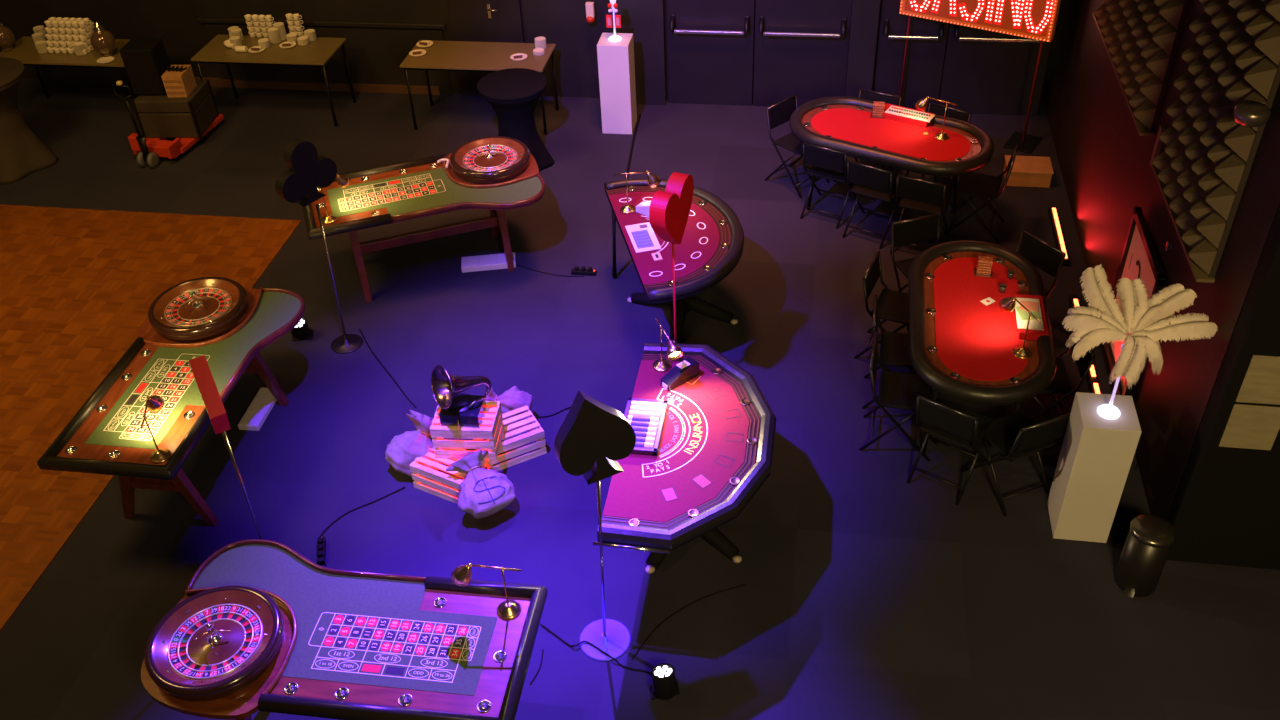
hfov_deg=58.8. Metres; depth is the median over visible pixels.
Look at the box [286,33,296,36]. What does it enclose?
saucer
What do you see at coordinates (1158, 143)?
wall bracket
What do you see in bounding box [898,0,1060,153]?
sign
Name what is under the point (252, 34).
cup
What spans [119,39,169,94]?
loudspeaker
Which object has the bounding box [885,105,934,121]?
tray
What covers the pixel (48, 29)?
cup
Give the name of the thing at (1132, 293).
feather
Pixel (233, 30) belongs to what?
saucer
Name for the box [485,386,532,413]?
burlap sack
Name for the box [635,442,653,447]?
roll
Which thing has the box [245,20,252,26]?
cup
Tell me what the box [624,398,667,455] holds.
tray
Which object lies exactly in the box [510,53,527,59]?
plate
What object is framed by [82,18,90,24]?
cup
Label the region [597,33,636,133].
pedestal
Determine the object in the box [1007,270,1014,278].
tumbler
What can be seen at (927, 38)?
door
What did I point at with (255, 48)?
sticks
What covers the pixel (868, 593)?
floor
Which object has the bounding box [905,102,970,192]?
folding chair
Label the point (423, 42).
sticks
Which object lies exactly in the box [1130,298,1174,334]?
feather
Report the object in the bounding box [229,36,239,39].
saucer
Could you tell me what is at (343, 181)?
brass lamp
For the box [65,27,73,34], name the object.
cup
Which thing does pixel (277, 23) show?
saucer
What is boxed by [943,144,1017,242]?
folding chair
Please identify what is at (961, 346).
table
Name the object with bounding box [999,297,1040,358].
brass lamp
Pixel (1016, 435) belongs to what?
folding chair
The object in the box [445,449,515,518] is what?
burlap sack
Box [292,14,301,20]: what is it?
cup
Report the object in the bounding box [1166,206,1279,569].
wall
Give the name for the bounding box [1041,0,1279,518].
wall
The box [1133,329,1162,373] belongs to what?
feather
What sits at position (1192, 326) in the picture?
feather
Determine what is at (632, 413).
roll
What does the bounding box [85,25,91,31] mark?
cup
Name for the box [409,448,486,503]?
wooden crate
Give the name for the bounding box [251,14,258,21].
cup
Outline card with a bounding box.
[980,297,995,305]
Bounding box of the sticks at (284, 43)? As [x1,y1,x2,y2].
[282,41,291,45]
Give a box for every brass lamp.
[141,395,170,462]
[316,174,350,223]
[451,563,520,618]
[614,171,660,213]
[652,318,682,371]
[915,96,957,140]
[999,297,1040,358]
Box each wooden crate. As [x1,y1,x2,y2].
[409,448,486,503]
[430,401,503,459]
[473,405,546,470]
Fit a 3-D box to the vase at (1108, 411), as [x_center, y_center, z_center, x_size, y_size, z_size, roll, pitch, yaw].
[2.822,0.121,6.705,0.132,0.500,0.132,4,39,8]
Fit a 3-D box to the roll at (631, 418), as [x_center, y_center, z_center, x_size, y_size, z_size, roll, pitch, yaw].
[0.022,0.378,7.175,0.196,0.042,0.042,4,39,8]
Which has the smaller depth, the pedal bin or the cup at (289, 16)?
the pedal bin
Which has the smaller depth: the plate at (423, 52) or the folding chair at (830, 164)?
the folding chair at (830, 164)
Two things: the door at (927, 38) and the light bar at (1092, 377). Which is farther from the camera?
the door at (927, 38)
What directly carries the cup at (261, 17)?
on the cup at (263, 24)
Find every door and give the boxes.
[447,0,524,95]
[666,0,754,105]
[753,0,851,106]
[873,0,948,111]
[939,23,1051,115]
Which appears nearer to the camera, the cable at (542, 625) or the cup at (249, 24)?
the cable at (542, 625)
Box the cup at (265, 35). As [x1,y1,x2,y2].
[262,31,268,37]
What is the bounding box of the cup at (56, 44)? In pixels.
[52,40,59,46]
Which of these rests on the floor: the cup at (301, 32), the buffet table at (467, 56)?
the buffet table at (467, 56)
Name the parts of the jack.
knob, handle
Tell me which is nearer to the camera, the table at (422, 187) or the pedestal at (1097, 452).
the pedestal at (1097, 452)
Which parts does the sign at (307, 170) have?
plate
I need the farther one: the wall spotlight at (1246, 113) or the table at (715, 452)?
the table at (715, 452)
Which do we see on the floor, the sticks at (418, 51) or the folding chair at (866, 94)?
the folding chair at (866, 94)
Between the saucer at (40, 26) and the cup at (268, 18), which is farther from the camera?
the saucer at (40, 26)
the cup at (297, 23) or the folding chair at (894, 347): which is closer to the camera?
the folding chair at (894, 347)
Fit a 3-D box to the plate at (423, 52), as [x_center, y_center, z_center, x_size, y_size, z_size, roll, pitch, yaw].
[-2.348,-3.242,11.994,0.184,0.016,0.184,-30,46,-30]
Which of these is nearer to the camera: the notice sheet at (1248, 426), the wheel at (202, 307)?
the notice sheet at (1248, 426)
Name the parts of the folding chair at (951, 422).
leg, leg, backrest, seat, leg, leg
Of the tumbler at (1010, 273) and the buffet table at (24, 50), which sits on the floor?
the buffet table at (24, 50)
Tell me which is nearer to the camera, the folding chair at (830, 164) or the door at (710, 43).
the folding chair at (830, 164)
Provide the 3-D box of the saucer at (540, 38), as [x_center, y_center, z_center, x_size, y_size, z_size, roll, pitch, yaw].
[-1.050,-3.375,11.936,0.120,0.009,0.120,-26,44,-26]
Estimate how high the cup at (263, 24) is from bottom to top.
0.060 m
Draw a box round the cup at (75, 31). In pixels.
[71,28,79,34]
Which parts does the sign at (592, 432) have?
plate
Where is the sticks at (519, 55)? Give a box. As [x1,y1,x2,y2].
[514,53,522,58]
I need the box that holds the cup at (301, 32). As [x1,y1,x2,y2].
[296,30,304,36]
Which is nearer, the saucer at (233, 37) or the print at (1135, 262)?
the print at (1135, 262)
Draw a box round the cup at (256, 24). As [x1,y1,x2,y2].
[252,21,260,26]
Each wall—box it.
[0,0,948,103]
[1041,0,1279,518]
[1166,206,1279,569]
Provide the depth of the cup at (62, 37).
12.32 m
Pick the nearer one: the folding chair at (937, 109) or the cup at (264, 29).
the folding chair at (937, 109)
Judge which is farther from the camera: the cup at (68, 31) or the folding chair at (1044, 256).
the cup at (68, 31)
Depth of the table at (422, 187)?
9.61 m
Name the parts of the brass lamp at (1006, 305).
lamp shade, arm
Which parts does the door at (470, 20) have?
handle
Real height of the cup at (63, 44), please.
0.060 m
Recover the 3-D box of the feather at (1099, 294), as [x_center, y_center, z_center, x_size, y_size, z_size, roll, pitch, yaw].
[2.690,-0.341,6.569,0.158,0.286,0.418,-12,39,-11]
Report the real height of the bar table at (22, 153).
1.020 m
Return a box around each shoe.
[636,201,650,215]
[660,357,698,391]
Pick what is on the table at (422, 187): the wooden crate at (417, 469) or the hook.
the hook
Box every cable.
[166,65,186,71]
[319,487,404,565]
[359,329,415,407]
[516,264,583,276]
[530,649,543,684]
[540,406,570,417]
[540,624,651,674]
[625,114,640,178]
[632,584,744,659]
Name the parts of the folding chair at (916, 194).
leg, leg, backrest, seat, leg, leg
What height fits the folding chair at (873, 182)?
0.783 m
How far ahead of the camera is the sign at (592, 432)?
5.84 m
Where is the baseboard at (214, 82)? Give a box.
[195,77,440,94]
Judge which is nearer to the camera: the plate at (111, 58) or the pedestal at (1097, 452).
the pedestal at (1097, 452)
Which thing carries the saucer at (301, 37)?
on the saucer
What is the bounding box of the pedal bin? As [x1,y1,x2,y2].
[1114,514,1175,598]
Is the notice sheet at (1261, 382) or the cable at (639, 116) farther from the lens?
the cable at (639, 116)
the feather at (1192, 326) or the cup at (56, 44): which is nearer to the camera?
the feather at (1192, 326)
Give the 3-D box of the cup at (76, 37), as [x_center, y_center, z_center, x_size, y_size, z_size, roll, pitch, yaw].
[-6.109,-3.493,12.308,0.089,0.060,0.076,15,42,21]
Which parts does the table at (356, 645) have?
leg frame, padded rail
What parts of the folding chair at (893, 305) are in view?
backrest, leg, leg, leg, leg, seat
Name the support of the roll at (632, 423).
in the tray at (653, 451)
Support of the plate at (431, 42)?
on the buffet table at (467, 56)
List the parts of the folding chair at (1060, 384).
leg, seat, leg, leg, leg, backrest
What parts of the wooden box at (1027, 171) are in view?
lid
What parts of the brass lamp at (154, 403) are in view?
arm, lamp shade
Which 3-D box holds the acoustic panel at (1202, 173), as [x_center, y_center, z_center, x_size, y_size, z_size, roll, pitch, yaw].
[3.332,-1.772,6.425,0.145,2.293,1.360,4,39,8]
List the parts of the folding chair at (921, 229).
leg, seat, backrest, leg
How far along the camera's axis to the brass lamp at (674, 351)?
7.42 m
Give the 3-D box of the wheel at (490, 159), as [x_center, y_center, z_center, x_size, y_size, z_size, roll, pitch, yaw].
[-1.304,-1.781,9.856,0.695,0.205,0.695,-9,39,-8]
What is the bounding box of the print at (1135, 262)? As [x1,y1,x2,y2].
[1110,225,1154,390]
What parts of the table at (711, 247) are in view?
leg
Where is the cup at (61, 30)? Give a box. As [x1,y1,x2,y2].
[58,27,66,33]
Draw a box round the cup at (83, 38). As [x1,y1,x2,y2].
[79,34,86,41]
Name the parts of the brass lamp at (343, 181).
lamp shade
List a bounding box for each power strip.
[317,537,325,564]
[571,266,596,275]
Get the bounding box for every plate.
[97,56,113,62]
[248,47,264,52]
[279,41,295,47]
[409,49,425,55]
[416,40,432,46]
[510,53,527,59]
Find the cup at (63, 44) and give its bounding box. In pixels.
[59,40,68,47]
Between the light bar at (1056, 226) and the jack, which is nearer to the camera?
the light bar at (1056, 226)
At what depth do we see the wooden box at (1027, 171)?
10.80 m
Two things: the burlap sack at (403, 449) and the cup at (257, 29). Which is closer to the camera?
the burlap sack at (403, 449)
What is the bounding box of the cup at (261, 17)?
[258,15,265,21]
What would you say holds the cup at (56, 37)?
on the cup at (56, 44)
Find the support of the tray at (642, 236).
on the table at (711, 247)
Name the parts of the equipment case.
lid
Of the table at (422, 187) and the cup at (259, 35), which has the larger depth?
the cup at (259, 35)
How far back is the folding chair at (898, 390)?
7.88 m
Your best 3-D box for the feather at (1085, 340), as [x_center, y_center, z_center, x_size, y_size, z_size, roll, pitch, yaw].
[2.634,-0.130,6.544,0.342,0.198,0.160,-8,39,-7]
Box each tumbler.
[999,283,1006,292]
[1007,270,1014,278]
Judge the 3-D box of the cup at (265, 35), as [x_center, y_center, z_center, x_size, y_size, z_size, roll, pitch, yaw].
[-4.113,-3.584,12.498,0.089,0.060,0.076,-17,41,-17]
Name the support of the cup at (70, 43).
on the cup at (70, 50)
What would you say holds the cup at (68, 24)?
on the cup at (68, 31)
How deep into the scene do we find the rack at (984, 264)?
8.29 m
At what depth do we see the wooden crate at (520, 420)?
8.08 m
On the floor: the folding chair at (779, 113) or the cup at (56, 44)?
the folding chair at (779, 113)
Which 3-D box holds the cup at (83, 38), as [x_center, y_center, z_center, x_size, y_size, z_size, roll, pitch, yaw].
[-6.033,-3.485,12.295,0.076,0.060,0.089,-20,42,-21]
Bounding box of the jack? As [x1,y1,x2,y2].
[111,80,223,167]
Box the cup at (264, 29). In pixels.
[260,26,268,32]
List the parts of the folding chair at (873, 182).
leg, leg, backrest, seat, leg, leg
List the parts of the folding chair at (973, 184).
leg, seat, leg, leg, leg, backrest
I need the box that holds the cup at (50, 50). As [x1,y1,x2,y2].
[46,47,55,53]
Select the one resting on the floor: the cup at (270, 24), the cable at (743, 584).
the cable at (743, 584)
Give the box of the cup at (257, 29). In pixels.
[254,26,260,32]
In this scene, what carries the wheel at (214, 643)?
on the table at (356, 645)
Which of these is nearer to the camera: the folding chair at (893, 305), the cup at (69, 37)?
the folding chair at (893, 305)
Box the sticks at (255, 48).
[251,46,261,50]
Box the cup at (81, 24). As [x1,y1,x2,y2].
[77,21,86,27]
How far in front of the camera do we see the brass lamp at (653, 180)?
9.04 m
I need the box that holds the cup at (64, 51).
[59,47,68,53]
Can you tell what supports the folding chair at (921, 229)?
on the floor
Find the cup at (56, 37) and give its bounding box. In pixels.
[52,34,59,40]
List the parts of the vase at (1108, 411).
stem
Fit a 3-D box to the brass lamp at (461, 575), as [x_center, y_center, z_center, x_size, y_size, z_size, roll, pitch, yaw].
[-0.796,1.194,5.971,0.379,0.357,0.132,3,39,7]
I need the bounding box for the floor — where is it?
[0,78,1279,719]
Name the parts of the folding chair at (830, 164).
leg, leg, backrest, seat, leg, leg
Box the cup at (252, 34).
[248,31,255,37]
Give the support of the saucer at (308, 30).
on the saucer
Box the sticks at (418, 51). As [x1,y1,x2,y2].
[412,49,421,54]
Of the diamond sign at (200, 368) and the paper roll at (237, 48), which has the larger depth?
the paper roll at (237, 48)
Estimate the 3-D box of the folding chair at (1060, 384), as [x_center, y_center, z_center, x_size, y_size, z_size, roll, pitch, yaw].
[2.841,0.152,8.007,0.497,0.783,0.422,2,39,6]
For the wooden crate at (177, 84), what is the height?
0.240 m
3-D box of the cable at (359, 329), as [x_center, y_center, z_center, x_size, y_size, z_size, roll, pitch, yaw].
[-2.030,0.057,9.034,0.038,0.010,1.196,-23,43,-23]
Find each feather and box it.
[1062,306,1126,334]
[1066,328,1127,359]
[1080,264,1127,334]
[1109,334,1146,389]
[1116,278,1148,334]
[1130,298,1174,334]
[1132,283,1196,335]
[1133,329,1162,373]
[1141,313,1217,341]
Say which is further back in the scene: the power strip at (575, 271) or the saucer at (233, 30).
the saucer at (233, 30)
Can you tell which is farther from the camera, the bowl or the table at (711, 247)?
the bowl
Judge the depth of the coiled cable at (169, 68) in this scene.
11.82 m
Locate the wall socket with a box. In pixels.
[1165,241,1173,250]
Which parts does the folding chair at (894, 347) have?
backrest, leg, leg, leg, seat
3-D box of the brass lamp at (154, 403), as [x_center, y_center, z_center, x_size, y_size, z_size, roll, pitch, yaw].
[-3.032,0.414,7.089,0.132,0.357,0.379,-7,39,-6]
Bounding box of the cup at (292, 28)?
[288,25,295,31]
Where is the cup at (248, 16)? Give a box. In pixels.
[244,14,253,21]
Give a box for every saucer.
[32,32,42,36]
[33,25,43,29]
[34,40,45,44]
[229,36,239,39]
[230,28,240,32]
[258,38,268,42]
[273,22,283,25]
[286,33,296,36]
[297,36,307,39]
[304,29,314,32]
[533,48,543,52]
[535,36,545,40]
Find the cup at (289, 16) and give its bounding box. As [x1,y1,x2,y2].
[285,13,293,20]
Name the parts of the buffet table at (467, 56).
leg, leg, leg, leg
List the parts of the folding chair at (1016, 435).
leg, leg, seat, backrest, leg, leg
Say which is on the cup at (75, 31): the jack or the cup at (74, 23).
the cup at (74, 23)
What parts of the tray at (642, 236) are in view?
printed panel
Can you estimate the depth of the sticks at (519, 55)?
11.80 m
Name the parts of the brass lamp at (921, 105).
lamp shade, arm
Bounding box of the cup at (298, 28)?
[295,24,303,31]
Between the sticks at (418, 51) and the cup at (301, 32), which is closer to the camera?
the sticks at (418, 51)
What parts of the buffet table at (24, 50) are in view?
leg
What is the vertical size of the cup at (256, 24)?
0.060 m
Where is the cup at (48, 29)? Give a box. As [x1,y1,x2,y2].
[45,27,52,33]
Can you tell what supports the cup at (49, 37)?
on the cup at (49, 43)
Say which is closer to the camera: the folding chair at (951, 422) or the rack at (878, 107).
the folding chair at (951, 422)
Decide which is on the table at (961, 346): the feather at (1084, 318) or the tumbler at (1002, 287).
the tumbler at (1002, 287)
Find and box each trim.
[198,17,450,89]
[611,0,880,104]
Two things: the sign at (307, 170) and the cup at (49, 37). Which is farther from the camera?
the cup at (49, 37)
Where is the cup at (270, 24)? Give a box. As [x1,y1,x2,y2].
[266,21,272,27]
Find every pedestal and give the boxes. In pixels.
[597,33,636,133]
[1047,392,1141,542]
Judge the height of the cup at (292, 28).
0.060 m
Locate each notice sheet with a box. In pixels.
[1219,404,1279,449]
[1236,355,1279,404]
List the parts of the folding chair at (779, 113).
leg, backrest, leg, seat, leg, leg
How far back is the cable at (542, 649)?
6.72 m
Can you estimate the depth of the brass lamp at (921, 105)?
9.91 m
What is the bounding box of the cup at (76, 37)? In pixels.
[72,34,81,40]
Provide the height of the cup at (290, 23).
0.060 m
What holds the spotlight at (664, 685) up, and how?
on the floor
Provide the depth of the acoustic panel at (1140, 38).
8.06 m
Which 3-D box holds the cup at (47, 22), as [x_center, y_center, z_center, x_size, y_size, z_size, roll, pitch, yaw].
[-6.419,-3.646,12.321,0.076,0.060,0.089,-16,40,-16]
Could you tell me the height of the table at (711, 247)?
0.853 m
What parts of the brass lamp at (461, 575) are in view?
lamp shade, arm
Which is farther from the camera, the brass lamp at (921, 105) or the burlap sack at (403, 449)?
the brass lamp at (921, 105)
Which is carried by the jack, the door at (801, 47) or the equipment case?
the equipment case
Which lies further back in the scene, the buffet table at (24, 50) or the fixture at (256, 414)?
the buffet table at (24, 50)
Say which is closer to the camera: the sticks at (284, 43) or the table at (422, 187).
the table at (422, 187)
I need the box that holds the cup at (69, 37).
[65,34,74,40]
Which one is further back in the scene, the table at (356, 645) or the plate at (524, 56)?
the plate at (524, 56)
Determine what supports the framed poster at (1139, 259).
attached to the wall at (1104, 161)
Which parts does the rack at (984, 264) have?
foot plate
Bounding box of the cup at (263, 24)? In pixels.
[259,21,267,26]
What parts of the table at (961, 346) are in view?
leg frame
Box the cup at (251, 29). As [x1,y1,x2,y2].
[247,25,255,31]
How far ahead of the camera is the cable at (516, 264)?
9.98 m
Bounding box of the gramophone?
[431,365,491,427]
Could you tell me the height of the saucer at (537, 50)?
0.009 m
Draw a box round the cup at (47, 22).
[44,20,52,26]
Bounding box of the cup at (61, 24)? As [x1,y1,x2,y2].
[57,20,64,27]
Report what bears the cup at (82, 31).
on the cup at (83, 38)
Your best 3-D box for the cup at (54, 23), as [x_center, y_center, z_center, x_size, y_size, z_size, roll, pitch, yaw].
[-6.339,-3.642,12.311,0.089,0.060,0.076,27,48,32]
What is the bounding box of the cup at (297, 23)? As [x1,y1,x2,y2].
[293,19,302,25]
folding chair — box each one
[765,94,828,197]
[800,143,859,228]
[835,89,901,181]
[842,160,899,248]
[854,250,915,373]
[859,332,931,460]
[862,293,915,408]
[890,175,951,252]
[891,214,939,333]
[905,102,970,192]
[907,395,993,504]
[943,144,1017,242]
[960,411,1069,515]
[1010,343,1095,420]
[1015,230,1065,297]
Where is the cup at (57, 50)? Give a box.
[53,47,62,53]
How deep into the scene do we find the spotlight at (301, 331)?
9.31 m
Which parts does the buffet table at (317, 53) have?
leg, leg, leg, leg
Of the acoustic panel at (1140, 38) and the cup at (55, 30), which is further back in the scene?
the cup at (55, 30)
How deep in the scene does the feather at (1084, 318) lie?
6.51 m
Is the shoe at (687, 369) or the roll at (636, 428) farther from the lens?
the shoe at (687, 369)
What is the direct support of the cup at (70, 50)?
on the buffet table at (24, 50)
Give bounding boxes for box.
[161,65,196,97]
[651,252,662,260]
[1003,155,1053,187]
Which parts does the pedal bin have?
lid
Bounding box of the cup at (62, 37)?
[58,34,66,40]
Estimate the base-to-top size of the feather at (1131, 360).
0.318 m
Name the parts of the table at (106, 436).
padded rail, leg frame, leg frame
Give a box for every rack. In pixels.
[870,101,884,118]
[974,256,992,276]
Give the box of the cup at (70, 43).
[66,40,72,47]
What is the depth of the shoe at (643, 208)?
9.15 m
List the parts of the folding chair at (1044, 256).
leg, backrest, leg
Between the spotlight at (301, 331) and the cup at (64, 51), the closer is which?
the spotlight at (301, 331)
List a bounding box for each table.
[0,36,130,99]
[0,57,58,184]
[37,287,304,526]
[141,539,547,719]
[191,34,355,126]
[302,153,544,302]
[400,40,558,134]
[477,68,554,171]
[593,343,775,573]
[604,178,743,342]
[789,96,993,242]
[908,240,1055,460]
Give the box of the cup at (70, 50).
[66,47,73,53]
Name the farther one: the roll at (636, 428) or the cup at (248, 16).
the cup at (248, 16)
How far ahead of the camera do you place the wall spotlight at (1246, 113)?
5.87 m
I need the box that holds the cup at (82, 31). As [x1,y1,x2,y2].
[78,28,85,34]
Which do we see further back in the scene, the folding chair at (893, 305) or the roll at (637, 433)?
the folding chair at (893, 305)
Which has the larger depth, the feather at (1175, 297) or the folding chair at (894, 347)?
the folding chair at (894, 347)
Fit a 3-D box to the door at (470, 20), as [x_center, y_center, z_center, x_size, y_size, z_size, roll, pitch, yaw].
[-1.682,-3.829,12.133,0.800,2.200,0.129,4,39,8]
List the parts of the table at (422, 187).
leg frame, padded rail, leg frame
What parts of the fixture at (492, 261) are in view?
lid panel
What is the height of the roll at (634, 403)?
0.042 m
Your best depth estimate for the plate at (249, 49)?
12.21 m
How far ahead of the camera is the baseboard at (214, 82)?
13.10 m
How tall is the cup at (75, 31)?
0.060 m
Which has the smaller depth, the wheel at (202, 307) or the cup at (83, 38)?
the wheel at (202, 307)
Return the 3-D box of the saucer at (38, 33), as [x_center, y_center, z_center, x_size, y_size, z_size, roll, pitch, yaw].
[-6.662,-3.596,12.548,0.120,0.009,0.120,3,39,7]
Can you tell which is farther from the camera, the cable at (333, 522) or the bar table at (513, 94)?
the bar table at (513, 94)
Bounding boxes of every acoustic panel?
[1092,0,1189,135]
[1152,0,1279,282]
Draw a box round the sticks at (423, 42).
[419,40,429,44]
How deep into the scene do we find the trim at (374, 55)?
12.81 m
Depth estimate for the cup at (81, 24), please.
12.25 m
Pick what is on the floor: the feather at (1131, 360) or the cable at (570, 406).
the cable at (570, 406)
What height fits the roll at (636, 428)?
0.042 m
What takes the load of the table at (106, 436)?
on the floor
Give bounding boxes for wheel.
[144,585,283,701]
[148,277,246,340]
[450,136,529,182]
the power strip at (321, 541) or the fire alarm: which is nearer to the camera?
the power strip at (321, 541)
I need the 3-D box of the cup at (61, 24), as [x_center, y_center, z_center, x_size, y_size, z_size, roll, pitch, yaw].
[-6.259,-3.640,12.304,0.089,0.060,0.076,-9,39,-8]
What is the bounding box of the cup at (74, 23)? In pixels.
[71,21,79,27]
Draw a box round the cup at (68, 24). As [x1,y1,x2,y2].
[64,20,71,27]
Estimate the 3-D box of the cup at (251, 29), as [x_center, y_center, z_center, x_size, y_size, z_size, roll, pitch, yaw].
[-4.272,-3.642,12.483,0.089,0.060,0.076,-18,41,-18]
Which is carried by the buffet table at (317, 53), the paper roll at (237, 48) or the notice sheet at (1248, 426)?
the paper roll at (237, 48)
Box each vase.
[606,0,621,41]
[1097,344,1123,418]
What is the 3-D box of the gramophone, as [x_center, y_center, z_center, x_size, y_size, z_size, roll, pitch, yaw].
[-1.222,0.222,7.626,0.389,0.454,0.319,3,39,7]
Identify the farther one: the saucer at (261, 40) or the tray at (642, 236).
the saucer at (261, 40)
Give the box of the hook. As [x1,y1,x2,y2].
[437,158,449,167]
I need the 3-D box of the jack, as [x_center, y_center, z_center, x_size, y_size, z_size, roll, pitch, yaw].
[-5.001,-2.691,11.899,0.530,0.970,1.120,8,40,13]
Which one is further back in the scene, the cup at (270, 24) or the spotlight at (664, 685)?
the cup at (270, 24)
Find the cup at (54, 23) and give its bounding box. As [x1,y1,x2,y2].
[51,20,59,27]
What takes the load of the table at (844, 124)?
on the floor
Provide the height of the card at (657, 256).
0.009 m
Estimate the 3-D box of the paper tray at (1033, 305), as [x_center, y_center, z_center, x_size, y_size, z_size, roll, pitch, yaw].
[2.688,-0.322,7.850,0.170,0.013,0.360,5,39,9]
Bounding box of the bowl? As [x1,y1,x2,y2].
[223,40,234,47]
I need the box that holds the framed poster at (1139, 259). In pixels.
[1104,207,1165,395]
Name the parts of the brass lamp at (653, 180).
arm, lamp shade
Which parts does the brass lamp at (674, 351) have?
arm, lamp shade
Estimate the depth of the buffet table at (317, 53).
12.19 m
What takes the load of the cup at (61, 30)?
on the cup at (62, 37)
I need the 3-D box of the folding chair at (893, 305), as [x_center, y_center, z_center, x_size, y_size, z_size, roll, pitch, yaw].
[1.966,-0.366,8.710,0.497,0.783,0.422,14,42,21]
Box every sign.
[189,355,262,539]
[275,138,362,353]
[554,390,635,660]
[649,172,693,342]
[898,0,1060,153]
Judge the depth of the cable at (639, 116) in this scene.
11.73 m
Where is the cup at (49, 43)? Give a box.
[46,40,54,46]
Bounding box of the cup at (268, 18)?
[264,15,273,21]
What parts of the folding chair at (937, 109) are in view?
leg, backrest, leg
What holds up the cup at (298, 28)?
on the cup at (301, 32)
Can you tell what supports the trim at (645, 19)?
attached to the wall at (563, 23)
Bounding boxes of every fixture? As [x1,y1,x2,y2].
[238,387,276,430]
[461,252,515,272]
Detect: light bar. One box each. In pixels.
[1048,207,1069,265]
[1068,295,1101,393]
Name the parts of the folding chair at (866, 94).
backrest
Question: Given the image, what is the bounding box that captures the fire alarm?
[585,2,594,22]
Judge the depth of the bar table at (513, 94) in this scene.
11.04 m
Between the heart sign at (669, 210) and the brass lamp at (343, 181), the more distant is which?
the brass lamp at (343, 181)
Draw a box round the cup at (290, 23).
[287,19,295,25]
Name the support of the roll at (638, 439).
in the tray at (653, 451)
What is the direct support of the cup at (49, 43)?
on the cup at (50, 50)
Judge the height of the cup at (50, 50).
0.060 m
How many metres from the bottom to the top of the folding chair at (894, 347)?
0.783 m
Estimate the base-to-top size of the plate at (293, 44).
0.016 m
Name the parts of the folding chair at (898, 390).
leg, backrest, leg, leg, leg, seat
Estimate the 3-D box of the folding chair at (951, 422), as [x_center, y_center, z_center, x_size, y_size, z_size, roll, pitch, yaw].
[2.118,0.486,7.632,0.422,0.783,0.497,24,46,29]
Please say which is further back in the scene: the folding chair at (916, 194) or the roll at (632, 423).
the folding chair at (916, 194)
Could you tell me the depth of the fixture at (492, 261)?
10.06 m
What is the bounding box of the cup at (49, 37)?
[45,34,53,40]
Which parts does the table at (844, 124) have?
leg frame, padded rail, leg frame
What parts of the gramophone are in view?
tone arm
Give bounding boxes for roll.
[235,46,247,51]
[628,415,658,422]
[628,420,657,427]
[629,410,659,418]
[630,406,660,413]
[631,401,661,408]
[632,426,656,432]
[634,431,655,437]
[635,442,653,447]
[636,436,654,442]
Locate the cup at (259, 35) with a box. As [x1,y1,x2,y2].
[255,31,262,37]
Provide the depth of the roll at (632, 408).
7.23 m
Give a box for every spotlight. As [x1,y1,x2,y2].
[291,316,313,340]
[647,663,679,699]
[1234,101,1273,126]
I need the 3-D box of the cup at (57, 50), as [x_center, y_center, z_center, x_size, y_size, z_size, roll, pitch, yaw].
[-6.347,-3.375,12.375,0.089,0.060,0.076,12,41,18]
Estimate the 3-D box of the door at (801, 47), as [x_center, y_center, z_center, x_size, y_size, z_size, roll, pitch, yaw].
[1.668,-3.579,11.611,0.980,2.200,0.191,4,39,8]
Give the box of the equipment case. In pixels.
[131,80,218,137]
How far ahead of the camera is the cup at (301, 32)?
12.46 m
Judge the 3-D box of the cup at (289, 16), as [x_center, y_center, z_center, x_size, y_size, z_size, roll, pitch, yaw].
[-3.818,-3.738,12.379,0.089,0.060,0.076,-6,39,-4]
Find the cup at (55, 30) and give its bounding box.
[51,27,58,33]
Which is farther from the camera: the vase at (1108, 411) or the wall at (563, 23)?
the wall at (563, 23)
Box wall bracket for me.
[1150,125,1165,167]
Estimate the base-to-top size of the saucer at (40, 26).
0.009 m
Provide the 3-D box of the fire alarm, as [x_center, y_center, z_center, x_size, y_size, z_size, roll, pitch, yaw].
[-0.525,-3.662,11.947,0.090,0.200,0.089,4,39,8]
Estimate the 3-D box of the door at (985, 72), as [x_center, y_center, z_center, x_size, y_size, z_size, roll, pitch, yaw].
[3.632,-3.443,11.319,1.020,2.200,0.191,4,39,8]
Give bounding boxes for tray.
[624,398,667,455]
[625,222,660,252]
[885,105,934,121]
[1015,298,1043,330]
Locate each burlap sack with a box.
[385,410,439,477]
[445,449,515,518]
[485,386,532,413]

